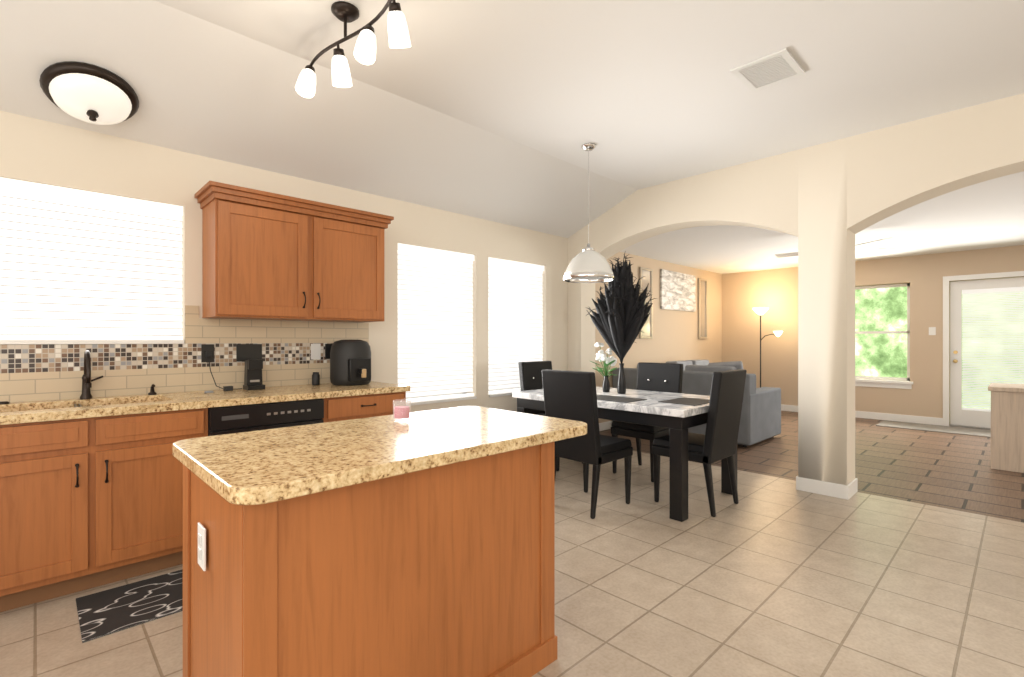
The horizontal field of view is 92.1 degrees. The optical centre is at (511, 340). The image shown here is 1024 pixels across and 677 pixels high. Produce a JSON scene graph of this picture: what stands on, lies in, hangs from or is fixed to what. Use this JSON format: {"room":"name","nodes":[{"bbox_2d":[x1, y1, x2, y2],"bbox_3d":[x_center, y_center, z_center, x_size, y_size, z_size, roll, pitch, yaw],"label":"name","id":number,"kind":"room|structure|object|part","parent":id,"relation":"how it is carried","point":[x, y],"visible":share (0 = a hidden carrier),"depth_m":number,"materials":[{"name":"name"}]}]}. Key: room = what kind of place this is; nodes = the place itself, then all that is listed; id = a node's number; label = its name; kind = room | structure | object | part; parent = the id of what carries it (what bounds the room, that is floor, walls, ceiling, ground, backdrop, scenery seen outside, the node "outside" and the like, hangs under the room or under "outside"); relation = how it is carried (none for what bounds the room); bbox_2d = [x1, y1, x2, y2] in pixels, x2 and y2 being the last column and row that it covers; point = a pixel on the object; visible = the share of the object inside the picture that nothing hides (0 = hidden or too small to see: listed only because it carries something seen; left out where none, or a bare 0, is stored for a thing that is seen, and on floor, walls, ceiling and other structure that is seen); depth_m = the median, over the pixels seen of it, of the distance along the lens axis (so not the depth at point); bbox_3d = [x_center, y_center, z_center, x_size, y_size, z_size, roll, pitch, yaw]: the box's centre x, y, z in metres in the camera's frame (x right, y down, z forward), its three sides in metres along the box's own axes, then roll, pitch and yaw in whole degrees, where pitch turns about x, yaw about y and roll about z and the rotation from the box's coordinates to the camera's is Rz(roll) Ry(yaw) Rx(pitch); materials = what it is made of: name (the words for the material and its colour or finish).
{"room":"kitchen","nodes":[
{"label":"kitchen","id":0,"kind":"room"},
{"bbox_2d":[0,111,567,412],"bbox_3d":[-1.832,0.010,3.826,7.080,2.480,0.450,0,0,-44],"label":"wall","id":1,"kind":"structure","parent":0,"point":[34,150],"depth_m":3.79,"materials":[{"name":"beige paint"}]},
{"bbox_2d":[0,177,183,343],"bbox_3d":[-2.688,-0.429,2.892,1.242,0.898,0.325,0,0,-44],"label":"window blind","id":2,"kind":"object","parent":1,"relation":"in","point":[81,267],"depth_m":2.92,"materials":[{"name":"white plastic"}]},
{"bbox_2d":[201,344,213,361],"bbox_3d":[-2.033,0.085,3.300,0.075,0.120,0.006,0,0,-44],"label":"electrical outlet","id":3,"kind":"object","parent":1,"relation":"attached to","point":[205,348],"visible":1,"depth_m":3.29,"materials":[{"name":"black"}]},
{"bbox_2d":[236,344,261,360],"bbox_3d":[-1.850,0.085,3.478,0.165,0.120,0.006,0,0,-44],"label":"electrical outlet","id":4,"kind":"object","parent":1,"relation":"attached to","point":[244,352],"visible":0.79,"depth_m":3.47,"materials":[{"name":"black plastic"}]},
{"bbox_2d":[198,185,389,321],"bbox_3d":[-1.523,-0.545,3.568,1.165,0.791,0.349,0,0,-44],"label":"upper cabinet","id":5,"kind":"object","parent":1,"relation":"attached to","point":[269,256],"depth_m":3.34,"materials":[{"name":"brown wood"}]},
{"bbox_2d":[311,344,320,358],"bbox_3d":[-1.512,0.085,3.804,0.075,0.120,0.006,0,0,-44],"label":"electrical outlet","id":6,"kind":"object","parent":1,"relation":"attached to","point":[315,351],"visible":1,"depth_m":3.80,"materials":[{"name":"white plastic"}]},
{"bbox_2d":[325,344,331,358],"bbox_3d":[-1.433,0.085,3.880,0.075,0.120,0.006,0,0,-44],"label":"electrical outlet","id":7,"kind":"object","parent":1,"relation":"attached to","point":[327,350],"visible":0.6,"depth_m":3.87,"materials":[{"name":"black plastic"}]},
{"bbox_2d":[398,243,476,405],"bbox_3d":[-0.782,-0.139,4.732,0.882,1.438,0.325,0,0,-44],"label":"window blind","id":8,"kind":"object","parent":1,"relation":"in","point":[435,325],"depth_m":4.65,"materials":[{"name":"white"}]},
{"bbox_2d":[488,257,543,396],"bbox_3d":[-0.029,-0.139,5.460,0.867,1.438,0.325,0,0,-44],"label":"window blind","id":9,"kind":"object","parent":1,"relation":"in","point":[515,312],"depth_m":5.34,"materials":[{"name":"white"}]},
{"bbox_2d":[0,0,636,237],"bbox_3d":[-1.499,-1.378,3.481,7.080,0.643,1.410,0,0,-44],"label":"ceiling","id":10,"kind":"structure","parent":0,"point":[200,87],"depth_m":3.14,"materials":[{"name":"white paint"}]},
{"bbox_2d":[39,61,138,124],"bbox_3d":[-2.249,-1.255,2.646,0.410,0.190,0.410,0,-21,-44],"label":"flush ceiling light","id":11,"kind":"object","parent":10,"relation":"attached to","point":[89,93],"visible":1,"depth_m":2.58,"materials":[{"name":"white glass"}]},
{"bbox_2d":[0,411,1023,676],"bbox_3d":[2.398,1.280,3.059,12.100,0.060,7.470,0,0,-44],"label":"floor","id":12,"kind":"structure","parent":0,"point":[768,576],"depth_m":2.57,"materials":[{"name":"tile"}]},
{"bbox_2d":[0,405,211,611],"bbox_3d":[-2.293,0.812,2.619,1.040,0.875,0.643,0,0,-44],"label":"base cabinet","id":13,"kind":"object","parent":12,"relation":"on","point":[91,493],"depth_m":2.43,"materials":[{"name":"brown wood"}]},
{"bbox_2d":[0,381,409,420],"bbox_3d":[-2.163,0.355,2.744,3.300,0.040,0.643,0,0,-44],"label":"countertop","id":14,"kind":"structure","parent":13,"relation":"on","point":[271,392],"depth_m":2.90,"materials":[{"name":"beige stone"}]},
{"bbox_2d":[0,397,163,412],"bbox_3d":[-2.309,0.458,2.636,0.800,0.205,0.404,0,0,-44],"label":"sink","id":15,"kind":"object","parent":14,"relation":"in","point":[137,398],"depth_m":2.76,"materials":[{"name":"beige stone"}]},
{"bbox_2d":[80,350,102,398],"bbox_3d":[-2.372,0.194,2.794,0.105,0.281,0.212,0,0,-44],"label":"faucet","id":16,"kind":"object","parent":14,"relation":"on","point":[86,385],"visible":1,"depth_m":2.81,"materials":[{"name":"brown metal"}]},
{"bbox_2d":[148,384,156,394],"bbox_3d":[-2.204,0.300,3.030,0.044,0.068,0.092,0,0,-44],"label":"soap dispenser","id":17,"kind":"object","parent":14,"relation":"on","point":[152,391],"visible":1,"depth_m":3.04,"materials":[{"name":"brown metal"}]},
{"bbox_2d":[204,357,241,392],"bbox_3d":[-1.919,0.212,3.273,0.243,0.244,0.190,0,0,-44],"label":"adapter","id":18,"kind":"object","parent":14,"relation":"on","point":[227,388],"visible":0.94,"depth_m":3.27,"materials":[{"name":"black plastic"}]},
{"bbox_2d":[243,359,264,389],"bbox_3d":[-1.769,0.232,3.387,0.110,0.205,0.110,0,0,-44],"label":"coffee maker","id":19,"kind":"object","parent":14,"relation":"on","point":[253,374],"visible":1,"depth_m":3.36,"materials":[{"name":"black plastic"}]},
{"bbox_2d":[312,372,319,384],"bbox_3d":[-1.477,0.286,3.717,0.056,0.095,0.055,0,0,-44],"label":"jar","id":20,"kind":"object","parent":14,"relation":"on","point":[315,378],"visible":1,"depth_m":3.70,"materials":[{"name":"black"}]},
{"bbox_2d":[330,340,370,385],"bbox_3d":[-1.212,0.163,3.760,0.300,0.342,0.367,0,0,-44],"label":"air fryer","id":21,"kind":"object","parent":14,"relation":"on","point":[350,362],"visible":1,"depth_m":3.65,"materials":[{"name":"black plastic"}]},
{"bbox_2d":[76,569,182,642],"bbox_3d":[-1.521,1.246,2.611,1.160,0.008,0.470,0,0,-44],"label":"kitchen mat","id":22,"kind":"object","parent":12,"relation":"on","point":[111,611],"visible":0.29,"depth_m":2.31,"materials":[{"name":"black fabric"}]},
{"bbox_2d":[212,393,339,435],"bbox_3d":[-1.674,0.812,3.217,0.830,0.875,0.643,0,0,-44],"label":"dishwasher","id":23,"kind":"object","parent":12,"relation":"on","point":[245,416],"depth_m":2.99,"materials":[{"name":"black plastic"}]},
{"bbox_2d":[183,442,556,676],"bbox_3d":[-0.468,0.812,1.792,1.131,0.875,0.691,0,0,-44],"label":"kitchen island","id":24,"kind":"object","parent":12,"relation":"on","point":[448,570],"visible":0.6,"depth_m":1.47,"materials":[{"name":"brown wood"}]},
{"bbox_2d":[172,406,586,504],"bbox_3d":[-0.407,0.355,1.825,1.310,0.040,0.780,0,0,-44],"label":"island countertop","id":25,"kind":"structure","parent":24,"relation":"on","point":[257,467],"depth_m":1.55,"materials":[{"name":"stone"}]},
{"bbox_2d":[393,399,410,421],"bbox_3d":[-0.459,0.291,2.059,0.076,0.085,0.076,0,0,-44],"label":"candle","id":26,"kind":"object","parent":25,"relation":"on","point":[401,411],"visible":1,"depth_m":2.03,"materials":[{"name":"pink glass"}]},
{"bbox_2d":[340,389,409,420],"bbox_3d":[-1.211,0.812,3.664,0.615,0.875,0.643,0,0,-44],"label":"base cabinet","id":27,"kind":"object","parent":12,"relation":"on","point":[352,405],"depth_m":3.45,"materials":[{"name":"brown wood"}]},
{"bbox_2d":[518,361,582,470],"bbox_3d":[0.412,0.735,5.044,0.460,1.030,0.544,0,0,-44],"label":"chair","id":28,"kind":"object","parent":12,"relation":"on","point":[530,375],"visible":0.15,"depth_m":5.10,"materials":[{"name":"black"}]},
{"bbox_2d":[542,369,632,518],"bbox_3d":[0.573,0.735,3.751,0.544,1.030,0.460,0,0,-44],"label":"chair","id":29,"kind":"object","parent":12,"relation":"on","point":[570,395],"visible":0.88,"depth_m":3.56,"materials":[{"name":"black"}]},
{"bbox_2d":[512,386,742,521],"bbox_3d":[0.949,0.863,4.308,1.010,0.775,1.680,0,0,-44],"label":"dining table","id":30,"kind":"object","parent":12,"relation":"on","point":[678,420],"visible":0.48,"depth_m":3.59,"materials":[{"name":"stone"}]},
{"bbox_2d":[590,342,616,391],"bbox_3d":[0.880,0.244,4.593,0.253,0.461,0.270,0,0,-44],"label":"vase","id":31,"kind":"object","parent":30,"relation":"on","point":[607,360],"visible":1,"depth_m":4.55,"materials":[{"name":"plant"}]},
{"bbox_2d":[586,253,656,393],"bbox_3d":[0.963,-0.171,4.394,0.610,1.289,0.644,0,0,-44],"label":"vase","id":32,"kind":"object","parent":30,"relation":"on","point":[619,318],"visible":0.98,"depth_m":4.32,"materials":[{"name":"black"}]},
{"bbox_2d":[597,395,646,402],"bbox_3d":[0.824,0.473,4.027,0.300,0.004,0.450,0,0,-44],"label":"placemat","id":33,"kind":"object","parent":30,"relation":"on","point":[615,398],"visible":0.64,"depth_m":3.95,"materials":[{"name":"black fabric"}]},
{"bbox_2d":[658,397,709,405],"bbox_3d":[1.383,0.473,3.851,0.420,0.004,0.300,0,0,-44],"label":"placemat","id":34,"kind":"object","parent":30,"relation":"on","point":[690,401],"visible":0.79,"depth_m":3.81,"materials":[{"name":"black fabric"}]},
{"bbox_2d":[611,362,682,481],"bbox_3d":[1.278,0.735,4.668,0.544,1.030,0.460,0,0,-44],"label":"chair","id":35,"kind":"object","parent":12,"relation":"on","point":[663,377],"visible":0.46,"depth_m":4.67,"materials":[{"name":"black"}]},
{"bbox_2d":[612,360,780,447],"bbox_3d":[2.958,0.752,7.178,2.492,0.996,1.880,0,0,-44],"label":"sofa","id":36,"kind":"object","parent":12,"relation":"on","point":[760,419],"visible":0.46,"depth_m":6.06,"materials":[{"name":"fabric"}]},
{"bbox_2d":[652,369,746,516],"bbox_3d":[1.432,0.735,3.786,0.460,1.030,0.544,0,0,-44],"label":"chair","id":37,"kind":"object","parent":12,"relation":"on","point":[717,441],"visible":0.88,"depth_m":3.59,"materials":[{"name":"black"}]},
{"bbox_2d":[752,308,782,386],"bbox_3d":[4.441,0.340,8.573,0.280,1.820,0.515,0,0,-44],"label":"floor lamp","id":38,"kind":"object","parent":12,"relation":"on","point":[760,311],"visible":0.71,"depth_m":8.61,"materials":[{"name":"black"}]},
{"bbox_2d":[876,420,990,437],"bbox_3d":[6.200,1.244,6.787,0.650,0.012,1.850,0,0,-44],"label":"area rug","id":39,"kind":"object","parent":12,"relation":"on","point":[942,429],"visible":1,"depth_m":6.95,"materials":[{"name":"beige fabric"}]},
{"bbox_2d":[988,383,1023,472],"bbox_3d":[5.515,0.850,4.366,0.640,0.800,1.860,0,0,-44],"label":"console","id":40,"kind":"object","parent":12,"relation":"on","point":[1007,427],"visible":0.98,"depth_m":4.73,"materials":[{"name":"brown wood"}]},
{"bbox_2d":[154,0,1023,189],"bbox_3d":[1.089,-1.650,0.801,7.080,0.100,6.040,0,0,-44],"label":"ceiling","id":41,"kind":"structure","parent":0,"point":[640,94],"depth_m":2.86,"materials":[{"name":"white paint"}]},
{"bbox_2d":[295,0,410,97],"bbox_3d":[-0.805,-1.431,2.385,0.971,0.336,0.168,0,0,39],"label":"track light","id":42,"kind":"object","parent":41,"relation":"attached to","point":[365,45],"visible":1,"depth_m":2.34,"materials":[{"name":"white glass"}]},
{"bbox_2d":[563,143,613,282],"bbox_3d":[0.629,-1.047,4.056,0.414,1.104,0.414,0,0,-44],"label":"pendant light","id":43,"kind":"object","parent":41,"relation":"hanging from","point":[588,264],"visible":1,"depth_m":3.94,"materials":[{"name":"white glass"}]},
{"bbox_2d":[730,48,804,91],"bbox_3d":[1.515,-1.593,2.923,0.340,0.012,0.300,0,0,-44],"label":"ceiling vent","id":44,"kind":"object","parent":41,"relation":"in","point":[771,69],"visible":1,"depth_m":2.90,"materials":[{"name":"white plastic"}]},
{"bbox_2d":[595,252,721,422],"bbox_3d":[2.430,-0.020,8.122,5.020,2.540,0.232,0,0,-44],"label":"wall","id":45,"kind":"structure","parent":0,"point":[675,335],"depth_m":8.25,"materials":[{"name":"beige paint"}]},
{"bbox_3d":[2.072,-0.575,7.636,0.350,1.090,0.030,0,0,-44],"label":"picture","id":46,"kind":"part","parent":45,"relation":"part of"},
{"bbox_3d":[2.824,-0.830,8.362,1.180,0.640,0.030,0,0,-44],"label":"picture","id":47,"kind":"part","parent":45,"relation":"part of"},
{"bbox_3d":[3.472,-0.575,8.987,0.320,1.090,0.030,0,0,-44],"label":"picture","id":48,"kind":"part","parent":45,"relation":"part of"},
{"bbox_2d":[568,93,1023,484],"bbox_3d":[3.201,-0.175,3.509,0.280,2.850,7.000,0,0,-44],"label":"wall","id":49,"kind":"structure","parent":0,"point":[824,203],"depth_m":4.00,"materials":[{"name":"beige paint"}]},
{"bbox_2d":[620,171,1023,273],"bbox_3d":[4.944,-1.340,5.518,5.020,0.100,7.470,0,0,-44],"label":"ceiling","id":50,"kind":"structure","parent":0,"point":[987,214],"depth_m":6.12,"materials":[{"name":"white paint"}]},
{"bbox_2d":[775,237,900,257],"bbox_3d":[3.856,-1.103,5.933,1.295,0.370,1.245,0,0,-44],"label":"ceiling fan","id":51,"kind":"object","parent":50,"relation":"hanging from","point":[787,254],"visible":0.06,"depth_m":6.15,"materials":[{"name":"white"}]},
{"bbox_2d":[722,245,1023,425],"bbox_3d":[6.642,-0.020,7.158,0.300,2.540,7.470,0,0,-44],"label":"wall","id":52,"kind":"structure","parent":0,"point":[774,292],"depth_m":7.84,"materials":[{"name":"beige paint"}]},
{"bbox_2d":[855,283,912,388],"bbox_3d":[5.719,-0.073,7.991,0.210,1.626,1.230,0,0,-44],"label":"window frame","id":53,"kind":"structure","parent":52,"relation":"in","point":[883,382],"depth_m":7.75,"materials":[{"name":"white"}]},
{"bbox_2d":[929,327,935,334],"bbox_3d":[6.249,-0.140,7.342,0.007,0.120,0.080,0,0,-44],"label":"light switch","id":54,"kind":"object","parent":52,"relation":"attached to","point":[932,330],"visible":1,"depth_m":7.34,"materials":[{"name":"white plastic"}]},
{"bbox_2d":[943,271,1023,429],"bbox_3d":[6.806,0.155,6.906,0.215,2.190,1.160,0,0,-44],"label":"patio door","id":55,"kind":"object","parent":52,"relation":"attached to","point":[975,417],"visible":0.92,"depth_m":7.04,"materials":[{"name":"white glass"}]},
{"label":"outside","id":56,"kind":"structure","parent":0,"visible":0},
{"bbox_2d":[855,287,1023,408],"bbox_3d":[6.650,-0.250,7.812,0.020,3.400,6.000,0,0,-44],"label":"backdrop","id":57,"kind":"structure","parent":56,"point":[881,309],"depth_m":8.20,"materials":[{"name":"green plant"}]},
{"bbox_3d":[4.990,-0.225,0.231,12.300,2.950,0.200,0,0,-44],"label":"wall","id":58,"kind":"structure","parent":0,"visible":0},
{"bbox_2d":[599,421,611,430],"bbox_3d":[2.386,1.195,7.951,4.719,0.110,0.013,0,0,-44],"label":"baseboard","id":59,"kind":"structure","parent":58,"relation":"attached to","point":[604,425],"depth_m":6.90,"materials":[{"name":"white"}]},
{"bbox_2d":[796,476,850,499],"bbox_3d":[2.514,1.195,4.009,0.014,0.110,0.373,0,0,-44],"label":"baseboard","id":60,"kind":"structure","parent":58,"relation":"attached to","point":[846,492],"depth_m":3.99,"materials":[{"name":"white wood"}]},
{"bbox_2d":[849,478,857,492],"bbox_3d":[2.724,1.195,4.212,0.017,0.110,0.373,0,0,-44],"label":"baseboard","id":61,"kind":"structure","parent":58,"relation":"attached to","point":[854,484],"depth_m":4.01,"materials":[{"name":"white wood"}]},
{"bbox_2d":[781,404,942,425],"bbox_3d":[5.221,1.195,8.400,0.016,0.110,3.230,0,0,-44],"label":"baseboard","id":62,"kind":"structure","parent":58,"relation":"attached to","point":[858,414],"depth_m":7.67,"materials":[{"name":"white wood"}]}
]}

